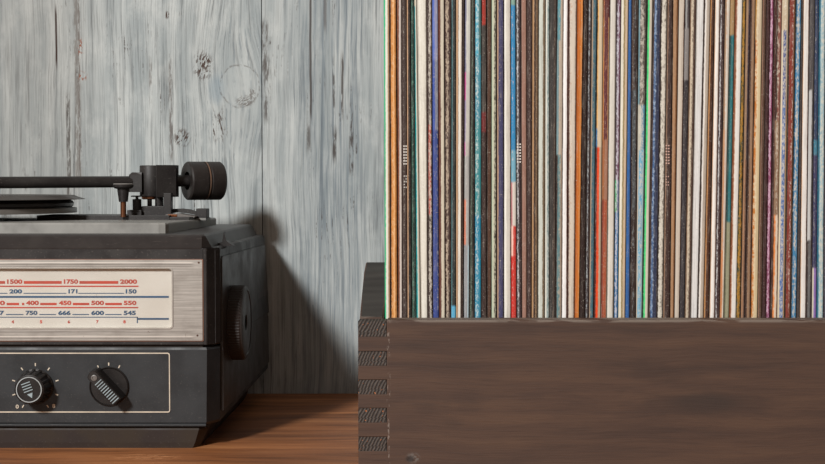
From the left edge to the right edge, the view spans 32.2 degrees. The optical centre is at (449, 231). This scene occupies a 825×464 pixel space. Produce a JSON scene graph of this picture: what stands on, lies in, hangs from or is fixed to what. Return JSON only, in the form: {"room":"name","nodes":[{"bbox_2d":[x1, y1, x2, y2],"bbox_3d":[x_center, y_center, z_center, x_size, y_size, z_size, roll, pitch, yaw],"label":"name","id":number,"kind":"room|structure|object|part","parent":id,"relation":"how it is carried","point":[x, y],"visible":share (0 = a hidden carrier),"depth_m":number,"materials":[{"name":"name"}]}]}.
{"room":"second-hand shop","nodes":[
{"label":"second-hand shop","id":0,"kind":"room"},
{"bbox_2d":[0,0,451,393],"bbox_3d":[0.076,-0.032,1.280,2.428,1.850,0.030,0,2,0],"label":"wall","id":1,"kind":"structure","parent":0,"point":[287,95],"depth_m":1.26,"materials":[{"name":"grey wood"}]},
{"bbox_3d":[0.080,0.950,0.381,2.420,0.050,1.895,0,2,0],"label":"floor","id":2,"kind":"structure","parent":0,"visible":0},
{"bbox_2d":[0,394,357,463],"bbox_3d":[0.000,0.528,1.001,1.600,0.750,0.564,0,2,0],"label":"wooden table","id":3,"kind":"object","parent":2,"relation":"on","point":[264,428],"visible":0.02,"depth_m":1.03,"materials":[{"name":"brown wood"}]},
{"bbox_2d":[0,162,268,447],"bbox_3d":[-0.353,0.046,1.118,0.404,0.204,0.263,0,2,0],"label":"record player","id":4,"kind":"object","parent":3,"relation":"on","point":[145,326],"visible":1,"depth_m":1.00},
{"bbox_3d":[-0.291,0.109,0.997,0.025,0.025,0.015,0,2,0],"label":"volume knob","id":5,"kind":"part","parent":4,"relation":"part of","materials":[{"name":"black plastic"}]},
{"bbox_3d":[-0.392,-0.021,1.130,0.184,0.011,0.184,0,2,0],"label":"platter","id":6,"kind":"part","parent":4,"relation":"part of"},
{"bbox_3d":[-0.352,0.048,1.005,0.358,0.058,0.006,0,2,0],"label":"bezel trim","id":7,"kind":"part","parent":4,"relation":"part of","materials":[{"name":"silver metal"}]},
{"bbox_3d":[-0.368,-0.006,1.125,0.333,0.008,0.214,0,2,0],"label":"deck plate","id":8,"kind":"part","parent":4,"relation":"part of","materials":[{"name":"grey plastic"}]},
{"bbox_3d":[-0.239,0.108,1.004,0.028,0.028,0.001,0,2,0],"label":"selector knob","id":9,"kind":"part","parent":4,"relation":"part of","materials":[{"name":"black plastic"}]},
{"bbox_3d":[-0.265,-0.012,1.160,0.122,0.005,0.080,0,2,0],"label":"arm plate","id":10,"kind":"part","parent":4,"relation":"part of","materials":[{"name":"black plastic"}]},
{"bbox_3d":[-0.251,-0.023,1.145,0.010,0.012,0.010,0,2,0],"label":"cueing post","id":11,"kind":"part","parent":4,"relation":"part of","materials":[{"name":"black plastic"}]},
{"bbox_3d":[-0.210,-0.015,1.154,0.030,0.008,0.012,0,2,0],"label":"cueing lever","id":12,"kind":"part","parent":4,"relation":"part of","materials":[{"name":"black plastic"}]},
{"bbox_3d":[-0.157,0.067,1.062,0.010,0.055,0.055,0,2,0],"label":"tuning knob","id":13,"kind":"part","parent":4,"relation":"part of","materials":[{"name":"black plastic"}]},
{"bbox_3d":[-0.162,0.069,1.132,0.005,0.110,0.225,0,2,1],"label":"panel","id":14,"kind":"part","parent":4,"relation":"part of","materials":[{"name":"plastic"}]},
{"bbox_3d":[-0.152,0.067,1.062,0.002,0.054,0.054,0,2,0],"label":"knob","id":15,"kind":"part","parent":4,"relation":"part of","materials":[{"name":"plastic"}]},
{"bbox_2d":[358,262,824,463],"bbox_3d":[0.103,0.084,1.089,0.323,0.131,0.350,0,2,0],"label":"wooden crate","id":16,"kind":"object","parent":3,"relation":"on","point":[431,390],"visible":0.86,"depth_m":0.91,"materials":[{"name":"brown wood"}]},
{"bbox_2d":[384,0,390,318],"bbox_3d":[-0.041,-0.019,1.088,0.004,0.309,0.315,0,2,0],"label":"record sleeve","id":17,"kind":"object","parent":16,"relation":"in","point":[387,159],"visible":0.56,"depth_m":0.93,"materials":[{"name":"beige cardboard"}]},
{"bbox_2d":[390,0,397,317],"bbox_3d":[-0.036,-0.019,1.088,0.005,0.309,0.316,0,2,0],"label":"record sleeve","id":18,"kind":"object","parent":16,"relation":"in","point":[393,3],"visible":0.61,"depth_m":0.93,"materials":[{"name":"orange cardboard"}]},
{"bbox_2d":[397,0,402,317],"bbox_3d":[-0.033,-0.018,1.088,0.004,0.308,0.314,0,2,0],"label":"record sleeve","id":19,"kind":"object","parent":16,"relation":"in","point":[399,2],"visible":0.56,"depth_m":0.93,"materials":[{"name":"beige cardboard"}]},
{"bbox_2d":[402,0,407,317],"bbox_3d":[-0.029,-0.019,1.087,0.003,0.310,0.316,0,2,0],"label":"record sleeve","id":20,"kind":"object","parent":16,"relation":"in","point":[404,2],"visible":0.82,"depth_m":0.93,"materials":[{"name":"black"}]},
{"bbox_2d":[407,0,411,317],"bbox_3d":[-0.026,-0.020,1.088,0.003,0.312,0.316,0,2,0],"label":"record sleeve","id":21,"kind":"object","parent":16,"relation":"in","point":[409,173],"visible":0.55,"depth_m":0.93,"materials":[{"name":"black cardboard"}]},
{"bbox_2d":[411,0,416,317],"bbox_3d":[-0.024,-0.019,1.088,0.003,0.309,0.315,0,2,0],"label":"record sleeve","id":22,"kind":"object","parent":16,"relation":"in","point":[413,146],"visible":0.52,"depth_m":0.93,"materials":[{"name":"cardboard"}]},
{"bbox_2d":[414,0,420,317],"bbox_3d":[-0.021,-0.019,1.088,0.004,0.309,0.315,0,2,0],"label":"record sleeve","id":23,"kind":"object","parent":16,"relation":"in","point":[418,272],"visible":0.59,"depth_m":0.93,"materials":[{"name":"white cardboard"}]},
{"bbox_2d":[417,0,427,317],"bbox_3d":[-0.018,-0.020,1.088,0.007,0.312,0.316,0,2,0],"label":"record sleeve","id":24,"kind":"object","parent":16,"relation":"in","point":[421,4],"visible":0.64,"depth_m":0.93,"materials":[{"name":"white cardboard"}]},
{"bbox_2d":[427,0,432,317],"bbox_3d":[-0.013,-0.018,1.088,0.004,0.308,0.316,0,2,0],"label":"record sleeve","id":25,"kind":"object","parent":16,"relation":"in","point":[429,2],"visible":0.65,"depth_m":0.93,"materials":[{"name":"white cardboard"}]},
{"bbox_2d":[432,0,438,317],"bbox_3d":[-0.009,-0.020,1.088,0.004,0.311,0.315,0,2,0],"label":"record sleeve","id":26,"kind":"object","parent":16,"relation":"in","point":[435,77],"visible":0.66,"depth_m":0.93,"materials":[{"name":"blue cardboard"}]},
{"bbox_2d":[438,0,445,317],"bbox_3d":[-0.005,-0.019,1.088,0.004,0.310,0.315,0,2,0],"label":"record sleeve","id":27,"kind":"object","parent":16,"relation":"in","point":[441,3],"visible":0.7,"depth_m":0.93,"materials":[{"name":"beige cardboard"}]},
{"bbox_2d":[445,0,450,317],"bbox_3d":[-0.001,-0.019,1.088,0.004,0.310,0.315,0,2,0],"label":"record sleeve","id":28,"kind":"object","parent":16,"relation":"in","point":[447,2],"visible":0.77,"depth_m":0.93,"materials":[{"name":"cardboard"}]},
{"bbox_2d":[451,0,455,317],"bbox_3d":[0.002,-0.019,1.088,0.003,0.310,0.315,0,2,0],"label":"record sleeve","id":29,"kind":"object","parent":16,"relation":"in","point":[453,9],"visible":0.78,"depth_m":0.93,"materials":[{"name":"cardboard"}]},
{"bbox_2d":[456,0,461,317],"bbox_3d":[0.006,-0.019,1.088,0.004,0.310,0.316,0,2,0],"label":"record sleeve","id":30,"kind":"object","parent":16,"relation":"in","point":[458,2],"visible":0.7,"depth_m":0.93,"materials":[{"name":"white cardboard"}]},
{"bbox_2d":[461,0,463,317],"bbox_3d":[0.008,-0.019,1.087,0.002,0.310,0.316,0,2,0],"label":"record sleeve","id":31,"kind":"object","parent":16,"relation":"in","point":[462,168],"visible":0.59,"depth_m":0.93,"materials":[{"name":"cardboard"}]},
{"bbox_2d":[463,0,470,317],"bbox_3d":[0.011,-0.020,1.088,0.005,0.312,0.314,0,2,0],"label":"record sleeve","id":32,"kind":"object","parent":16,"relation":"in","point":[467,3],"visible":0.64,"depth_m":0.93,"materials":[{"name":"white cardboard"}]},
{"bbox_2d":[469,0,474,317],"bbox_3d":[0.014,-0.019,1.088,0.004,0.310,0.316,0,2,0],"label":"record sleeve","id":33,"kind":"object","parent":16,"relation":"in","point":[472,40],"visible":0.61,"depth_m":0.93,"materials":[{"name":"cardboard"}]},
{"bbox_2d":[474,0,480,317],"bbox_3d":[0.018,-0.019,1.088,0.004,0.309,0.315,0,2,0],"label":"record sleeve","id":34,"kind":"object","parent":16,"relation":"in","point":[477,306],"visible":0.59,"depth_m":0.93,"materials":[{"name":"teal cardboard"}]},
{"bbox_2d":[481,0,486,317],"bbox_3d":[0.022,-0.019,1.088,0.004,0.310,0.316,0,2,0],"label":"record sleeve","id":35,"kind":"object","parent":16,"relation":"in","point":[483,2],"visible":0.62,"depth_m":0.93,"materials":[{"name":"cardboard"}]},
{"bbox_2d":[486,0,490,317],"bbox_3d":[0.025,-0.019,1.088,0.003,0.309,0.315,0,2,0],"label":"record sleeve","id":36,"kind":"object","parent":16,"relation":"in","point":[488,2],"visible":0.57,"depth_m":0.93,"materials":[{"name":"cardboard"}]},
{"bbox_2d":[491,0,496,317],"bbox_3d":[0.029,-0.019,1.088,0.004,0.310,0.314,0,2,0],"label":"record sleeve","id":37,"kind":"object","parent":16,"relation":"in","point":[493,2],"visible":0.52,"depth_m":0.93,"materials":[{"name":"cardboard"}]},
{"bbox_2d":[497,0,503,317],"bbox_3d":[0.033,-0.019,1.088,0.005,0.310,0.316,0,2,0],"label":"record sleeve","id":38,"kind":"object","parent":16,"relation":"in","point":[500,3],"visible":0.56,"depth_m":0.93,"materials":[{"name":"cardboard"}]},
{"bbox_2d":[504,0,510,317],"bbox_3d":[0.037,-0.020,1.088,0.005,0.312,0.314,0,2,0],"label":"record sleeve","id":39,"kind":"object","parent":16,"relation":"in","point":[507,3],"visible":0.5,"depth_m":0.93,"materials":[{"name":"white cardboard"}]},
{"bbox_2d":[511,0,515,317],"bbox_3d":[0.042,-0.018,1.088,0.004,0.308,0.314,0,2,0],"label":"record sleeve","id":40,"kind":"object","parent":16,"relation":"in","point":[513,3],"visible":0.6,"depth_m":0.93,"materials":[{"name":"cardboard"}]},
{"bbox_2d":[515,0,521,317],"bbox_3d":[0.045,-0.019,1.088,0.004,0.309,0.315,0,2,0],"label":"record sleeve","id":41,"kind":"object","parent":16,"relation":"in","point":[518,2],"visible":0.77,"depth_m":0.93,"materials":[{"name":"white cardboard"}]},
{"bbox_2d":[521,0,526,317],"bbox_3d":[0.048,-0.018,1.088,0.004,0.309,0.316,0,2,0],"label":"record sleeve","id":42,"kind":"object","parent":16,"relation":"in","point":[523,2],"visible":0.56,"depth_m":0.93,"materials":[{"name":"brown cardboard"}]},
{"bbox_2d":[526,0,531,317],"bbox_3d":[0.051,-0.020,1.088,0.004,0.311,0.315,0,2,0],"label":"record sleeve","id":43,"kind":"object","parent":16,"relation":"in","point":[528,2],"visible":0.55,"depth_m":0.93,"materials":[{"name":"brown cardboard"}]},
{"bbox_2d":[531,0,537,317],"bbox_3d":[0.055,-0.019,1.088,0.004,0.310,0.315,0,2,0],"label":"record sleeve","id":44,"kind":"object","parent":16,"relation":"in","point":[534,2],"visible":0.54,"depth_m":0.93,"materials":[{"name":"brown cardboard"}]},
{"bbox_2d":[537,0,544,317],"bbox_3d":[0.059,-0.020,1.087,0.005,0.312,0.316,0,2,0],"label":"record sleeve","id":45,"kind":"object","parent":16,"relation":"in","point":[541,3],"visible":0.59,"depth_m":0.93,"materials":[{"name":"white cardboard"}]},
{"bbox_2d":[545,0,548,317],"bbox_3d":[0.063,-0.020,1.088,0.003,0.311,0.315,0,2,0],"label":"record sleeve","id":46,"kind":"object","parent":16,"relation":"in","point":[546,1],"visible":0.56,"depth_m":0.93,"materials":[{"name":"cardboard"}]},
{"bbox_2d":[549,0,556,317],"bbox_3d":[0.067,-0.020,1.088,0.005,0.311,0.315,0,2,0],"label":"record sleeve","id":47,"kind":"object","parent":16,"relation":"in","point":[552,3],"visible":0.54,"depth_m":0.93,"materials":[{"name":"cardboard"}]},
{"bbox_2d":[555,0,562,317],"bbox_3d":[0.071,-0.020,1.087,0.004,0.312,0.316,0,2,0],"label":"record sleeve","id":48,"kind":"object","parent":16,"relation":"in","point":[559,35],"visible":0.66,"depth_m":0.93,"materials":[{"name":"grey cardboard"}]},
{"bbox_2d":[561,0,567,317],"bbox_3d":[0.075,-0.020,1.087,0.004,0.311,0.316,0,2,0],"label":"record sleeve","id":49,"kind":"object","parent":16,"relation":"in","point":[565,2],"visible":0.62,"depth_m":0.93,"materials":[{"name":"white cardboard"}]},
{"bbox_2d":[567,0,576,317],"bbox_3d":[0.079,-0.019,1.088,0.006,0.310,0.315,0,2,0],"label":"record sleeve","id":50,"kind":"object","parent":16,"relation":"in","point":[572,4],"visible":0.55,"depth_m":0.93,"materials":[{"name":"white cardboard"}]},
{"bbox_2d":[574,0,582,317],"bbox_3d":[0.084,-0.019,1.088,0.005,0.310,0.315,0,2,0],"label":"record sleeve","id":51,"kind":"object","parent":16,"relation":"in","point":[579,43],"visible":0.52,"depth_m":0.93,"materials":[{"name":"cardboard"}]},
{"bbox_2d":[579,0,587,317],"bbox_3d":[0.087,-0.019,1.088,0.005,0.309,0.315,0,2,0],"label":"record sleeve","id":52,"kind":"object","parent":16,"relation":"in","point":[585,2],"visible":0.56,"depth_m":0.93,"materials":[{"name":"brown cardboard"}]},
{"bbox_2d":[585,0,591,317],"bbox_3d":[0.090,-0.018,1.088,0.004,0.308,0.316,0,2,0],"label":"record sleeve","id":53,"kind":"object","parent":16,"relation":"in","point":[589,1],"visible":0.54,"depth_m":0.93,"materials":[{"name":"brown cardboard"}]},
{"bbox_2d":[589,0,596,317],"bbox_3d":[0.093,-0.020,1.088,0.004,0.312,0.315,0,2,0],"label":"record sleeve","id":54,"kind":"object","parent":16,"relation":"in","point":[594,2],"visible":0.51,"depth_m":0.93,"materials":[{"name":"brown cardboard"}]},
{"bbox_2d":[593,0,602,317],"bbox_3d":[0.097,-0.019,1.088,0.005,0.310,0.315,0,2,0],"label":"record sleeve","id":55,"kind":"object","parent":16,"relation":"in","point":[599,47],"visible":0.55,"depth_m":0.93,"materials":[{"name":"beige cardboard"}]},
{"bbox_2d":[600,0,609,317],"bbox_3d":[0.101,-0.019,1.088,0.005,0.311,0.316,0,2,0],"label":"record sleeve","id":56,"kind":"object","parent":16,"relation":"in","point":[606,3],"visible":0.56,"depth_m":0.93,"materials":[{"name":"red cardboard"}]},
{"bbox_2d":[606,0,615,317],"bbox_3d":[0.105,-0.019,1.088,0.006,0.309,0.315,0,2,0],"label":"record sleeve","id":57,"kind":"object","parent":16,"relation":"in","point":[612,25],"visible":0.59,"depth_m":0.93,"materials":[{"name":"beige cardboard"}]},
{"bbox_2d":[613,0,620,317],"bbox_3d":[0.109,-0.020,1.088,0.004,0.311,0.315,0,2,0],"label":"record sleeve","id":58,"kind":"object","parent":16,"relation":"in","point":[618,2],"visible":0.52,"depth_m":0.93,"materials":[{"name":"grey cardboard"}]},
{"bbox_2d":[618,0,627,317],"bbox_3d":[0.113,-0.020,1.088,0.006,0.312,0.315,0,2,0],"label":"record sleeve","id":59,"kind":"object","parent":16,"relation":"in","point":[624,3],"visible":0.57,"depth_m":0.93,"materials":[{"name":"beige cardboard"}]},
{"bbox_2d":[625,0,631,317],"bbox_3d":[0.116,-0.019,1.087,0.003,0.310,0.316,0,2,0],"label":"record sleeve","id":60,"kind":"object","parent":16,"relation":"in","point":[628,157],"visible":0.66,"depth_m":0.93,"materials":[{"name":"cardboard"}]},
{"bbox_2d":[630,0,637,317],"bbox_3d":[0.120,-0.019,1.088,0.005,0.310,0.315,0,2,0],"label":"record sleeve","id":61,"kind":"object","parent":16,"relation":"in","point":[634,49],"visible":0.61,"depth_m":0.93,"materials":[{"name":"black cardboard"}]},
{"bbox_2d":[636,0,646,317],"bbox_3d":[0.124,-0.019,1.088,0.006,0.310,0.316,0,2,0],"label":"record sleeve","id":62,"kind":"object","parent":16,"relation":"in","point":[642,4],"visible":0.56,"depth_m":0.93,"materials":[{"name":"grey cardboard"}]},
{"bbox_2d":[642,0,651,317],"bbox_3d":[0.128,-0.019,1.088,0.006,0.311,0.314,0,2,0],"label":"record sleeve","id":63,"kind":"object","parent":16,"relation":"in","point":[645,261],"visible":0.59,"depth_m":0.93,"materials":[{"name":"cardboard"}]},
{"bbox_2d":[648,0,660,317],"bbox_3d":[0.133,-0.019,1.088,0.007,0.310,0.316,0,2,0],"label":"record sleeve","id":64,"kind":"object","parent":16,"relation":"in","point":[656,4],"visible":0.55,"depth_m":0.93,"materials":[{"name":"blue cardboard"}]},
{"bbox_2d":[657,0,666,317],"bbox_3d":[0.138,-0.020,1.088,0.005,0.312,0.315,0,2,0],"label":"record sleeve","id":65,"kind":"object","parent":16,"relation":"in","point":[663,44],"visible":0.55,"depth_m":0.93,"materials":[{"name":"white cardboard"}]},
{"bbox_2d":[662,0,672,317],"bbox_3d":[0.141,-0.019,1.087,0.005,0.311,0.316,0,2,0],"label":"record sleeve","id":66,"kind":"object","parent":16,"relation":"in","point":[667,181],"visible":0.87,"depth_m":0.93,"materials":[{"name":"black"}]},
{"bbox_2d":[670,0,678,317],"bbox_3d":[0.146,-0.020,1.088,0.005,0.311,0.315,0,2,0],"label":"record sleeve","id":67,"kind":"object","parent":16,"relation":"in","point":[675,2],"visible":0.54,"depth_m":0.93,"materials":[{"name":"brown cardboard"}]},
{"bbox_2d":[674,0,684,317],"bbox_3d":[0.149,-0.019,1.088,0.006,0.310,0.316,0,2,0],"label":"record sleeve","id":68,"kind":"object","parent":16,"relation":"in","point":[681,8],"visible":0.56,"depth_m":0.93,"materials":[{"name":"white cardboard"}]},
{"bbox_2d":[679,0,689,317],"bbox_3d":[0.153,-0.020,1.088,0.006,0.312,0.314,0,2,0],"label":"record sleeve","id":69,"kind":"object","parent":16,"relation":"in","point":[687,2],"visible":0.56,"depth_m":0.93,"materials":[{"name":"cardboard"}]},
{"bbox_2d":[684,0,695,317],"bbox_3d":[0.157,-0.019,1.088,0.006,0.309,0.315,0,2,0],"label":"record sleeve","id":70,"kind":"object","parent":16,"relation":"in","point":[692,18],"visible":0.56,"depth_m":0.93,"materials":[{"name":"beige cardboard"}]},
{"bbox_2d":[690,0,703,317],"bbox_3d":[0.161,-0.020,1.088,0.008,0.312,0.314,0,2,0],"label":"record sleeve","id":71,"kind":"object","parent":16,"relation":"in","point":[699,3],"visible":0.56,"depth_m":0.93,"materials":[{"name":"white cardboard"}]},
{"bbox_2d":[697,0,709,317],"bbox_3d":[0.165,-0.018,1.087,0.007,0.308,0.316,0,2,0],"label":"record sleeve","id":72,"kind":"object","parent":16,"relation":"in","point":[705,75],"visible":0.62,"depth_m":0.93,"materials":[{"name":"white cardboard"}]},
{"bbox_2d":[703,0,714,317],"bbox_3d":[0.169,-0.019,1.088,0.006,0.310,0.314,0,2,0],"label":"record sleeve","id":73,"kind":"object","parent":16,"relation":"in","point":[712,2],"visible":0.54,"depth_m":0.93,"materials":[{"name":"black cardboard"}]},
{"bbox_2d":[709,0,719,317],"bbox_3d":[0.172,-0.019,1.087,0.006,0.310,0.316,0,2,0],"label":"record sleeve","id":74,"kind":"object","parent":16,"relation":"in","point":[717,2],"visible":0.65,"depth_m":0.93,"materials":[{"name":"white cardboard"}]},
{"bbox_2d":[714,0,724,317],"bbox_3d":[0.175,-0.020,1.088,0.005,0.311,0.315,0,2,0],"label":"record sleeve","id":75,"kind":"object","parent":16,"relation":"in","point":[722,2],"visible":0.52,"depth_m":0.93,"materials":[{"name":"black cardboard"}]},
{"bbox_2d":[719,0,729,317],"bbox_3d":[0.179,-0.018,1.088,0.005,0.309,0.316,0,2,0],"label":"record sleeve","id":76,"kind":"object","parent":16,"relation":"in","point":[727,2],"visible":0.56,"depth_m":0.93,"materials":[{"name":"white cardboard"}]},
{"bbox_2d":[723,0,734,317],"bbox_3d":[0.182,-0.019,1.088,0.006,0.310,0.316,0,2,0],"label":"record sleeve","id":77,"kind":"object","parent":16,"relation":"in","point":[732,2],"visible":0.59,"depth_m":0.93,"materials":[{"name":"cardboard"}]},
{"bbox_2d":[729,0,741,317],"bbox_3d":[0.186,-0.019,1.088,0.007,0.310,0.315,0,2,0],"label":"record sleeve","id":78,"kind":"object","parent":16,"relation":"in","point":[738,3],"visible":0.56,"depth_m":0.93,"materials":[{"name":"white cardboard"}]},
{"bbox_2d":[736,0,745,317],"bbox_3d":[0.189,-0.020,1.088,0.005,0.312,0.314,0,2,0],"label":"record sleeve","id":79,"kind":"object","parent":16,"relation":"in","point":[739,233],"visible":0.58,"depth_m":0.93,"materials":[{"name":"brown cardboard"}]},
{"bbox_2d":[740,0,749,317],"bbox_3d":[0.192,-0.020,1.088,0.005,0.311,0.315,0,2,0],"label":"record sleeve","id":80,"kind":"object","parent":16,"relation":"in","point":[747,18],"visible":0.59,"depth_m":0.93,"materials":[{"name":"brown cardboard"}]},
{"bbox_2d":[745,0,754,317],"bbox_3d":[0.195,-0.019,1.088,0.005,0.310,0.315,0,2,0],"label":"record sleeve","id":81,"kind":"object","parent":16,"relation":"in","point":[752,2],"visible":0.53,"depth_m":0.93,"materials":[{"name":"brown cardboard"}]},
{"bbox_2d":[750,0,761,317],"bbox_3d":[0.199,-0.020,1.088,0.006,0.311,0.315,0,2,0],"label":"record sleeve","id":82,"kind":"object","parent":16,"relation":"in","point":[758,3],"visible":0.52,"depth_m":0.93,"materials":[{"name":"beige cardboard"}]},
{"bbox_2d":[757,0,765,317],"bbox_3d":[0.203,-0.019,1.087,0.004,0.310,0.316,0,2,0],"label":"record sleeve","id":83,"kind":"object","parent":16,"relation":"in","point":[763,46],"visible":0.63,"depth_m":0.93,"materials":[{"name":"brown cardboard"}]},
{"bbox_2d":[762,0,769,317],"bbox_3d":[0.205,-0.019,1.087,0.004,0.309,0.316,0,2,0],"label":"record sleeve","id":84,"kind":"object","parent":16,"relation":"in","point":[767,1],"visible":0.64,"depth_m":0.93,"materials":[{"name":"cardboard"}]},
{"bbox_2d":[765,0,773,317],"bbox_3d":[0.208,-0.018,1.088,0.004,0.309,0.315,0,2,0],"label":"record sleeve","id":85,"kind":"object","parent":16,"relation":"in","point":[771,29],"visible":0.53,"depth_m":0.93,"materials":[{"name":"purple cardboard"}]},
{"bbox_2d":[770,0,781,317],"bbox_3d":[0.212,-0.020,1.088,0.006,0.312,0.315,0,2,0],"label":"record sleeve","id":86,"kind":"object","parent":16,"relation":"in","point":[777,3],"visible":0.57,"depth_m":0.93,"materials":[{"name":"beige cardboard"}]},
{"bbox_2d":[777,0,788,317],"bbox_3d":[0.217,-0.020,1.088,0.006,0.311,0.314,0,2,0],"label":"record sleeve","id":87,"kind":"object","parent":16,"relation":"in","point":[784,22],"visible":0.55,"depth_m":0.93,"materials":[{"name":"white cardboard"}]},
{"bbox_2d":[784,0,794,317],"bbox_3d":[0.221,-0.019,1.088,0.005,0.310,0.316,0,2,0],"label":"record sleeve","id":88,"kind":"object","parent":16,"relation":"in","point":[791,3],"visible":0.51,"depth_m":0.93,"materials":[{"name":"cardboard"}]},
{"bbox_2d":[790,0,800,317],"bbox_3d":[0.225,-0.019,1.087,0.005,0.310,0.316,0,2,0],"label":"record sleeve","id":89,"kind":"object","parent":16,"relation":"in","point":[797,45],"visible":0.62,"depth_m":0.93,"materials":[{"name":"blue cardboard"}]},
{"bbox_2d":[796,0,802,317],"bbox_3d":[0.228,-0.019,1.088,0.003,0.310,0.316,0,2,0],"label":"record sleeve","id":90,"kind":"object","parent":16,"relation":"in","point":[801,55],"visible":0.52,"depth_m":0.93,"materials":[{"name":"brown cardboard"}]},
{"bbox_2d":[800,0,808,317],"bbox_3d":[0.231,-0.019,1.088,0.005,0.310,0.315,0,2,0],"label":"record sleeve","id":91,"kind":"object","parent":16,"relation":"in","point":[805,2],"visible":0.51,"depth_m":0.93,"materials":[{"name":"white cardboard"}]},
{"bbox_2d":[806,0,814,317],"bbox_3d":[0.235,-0.019,1.088,0.004,0.310,0.315,0,2,0],"label":"record sleeve","id":92,"kind":"object","parent":16,"relation":"in","point":[811,2],"visible":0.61,"depth_m":0.93,"materials":[{"name":"cardboard"}]},
{"bbox_2d":[811,0,818,317],"bbox_3d":[0.238,-0.018,1.088,0.004,0.308,0.316,0,2,0],"label":"record sleeve","id":93,"kind":"object","parent":16,"relation":"in","point":[816,22],"visible":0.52,"depth_m":0.93,"materials":[{"name":"white cardboard"}]},
{"bbox_2d":[816,0,824,317],"bbox_3d":[0.242,-0.020,1.088,0.006,0.311,0.315,0,2,0],"label":"record sleeve","id":94,"kind":"object","parent":16,"relation":"in","point":[821,42],"visible":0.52,"depth_m":0.93,"materials":[{"name":"cardboard"}]},
{"bbox_2d":[823,108,824,317],"bbox_3d":[0.246,-0.020,1.088,0.004,0.312,0.315,0,2,0],"label":"record sleeve","id":95,"kind":"object","parent":16,"relation":"in","point":[824,108],"visible":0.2,"depth_m":0.93,"materials":[{"name":"cardboard"}]}
]}

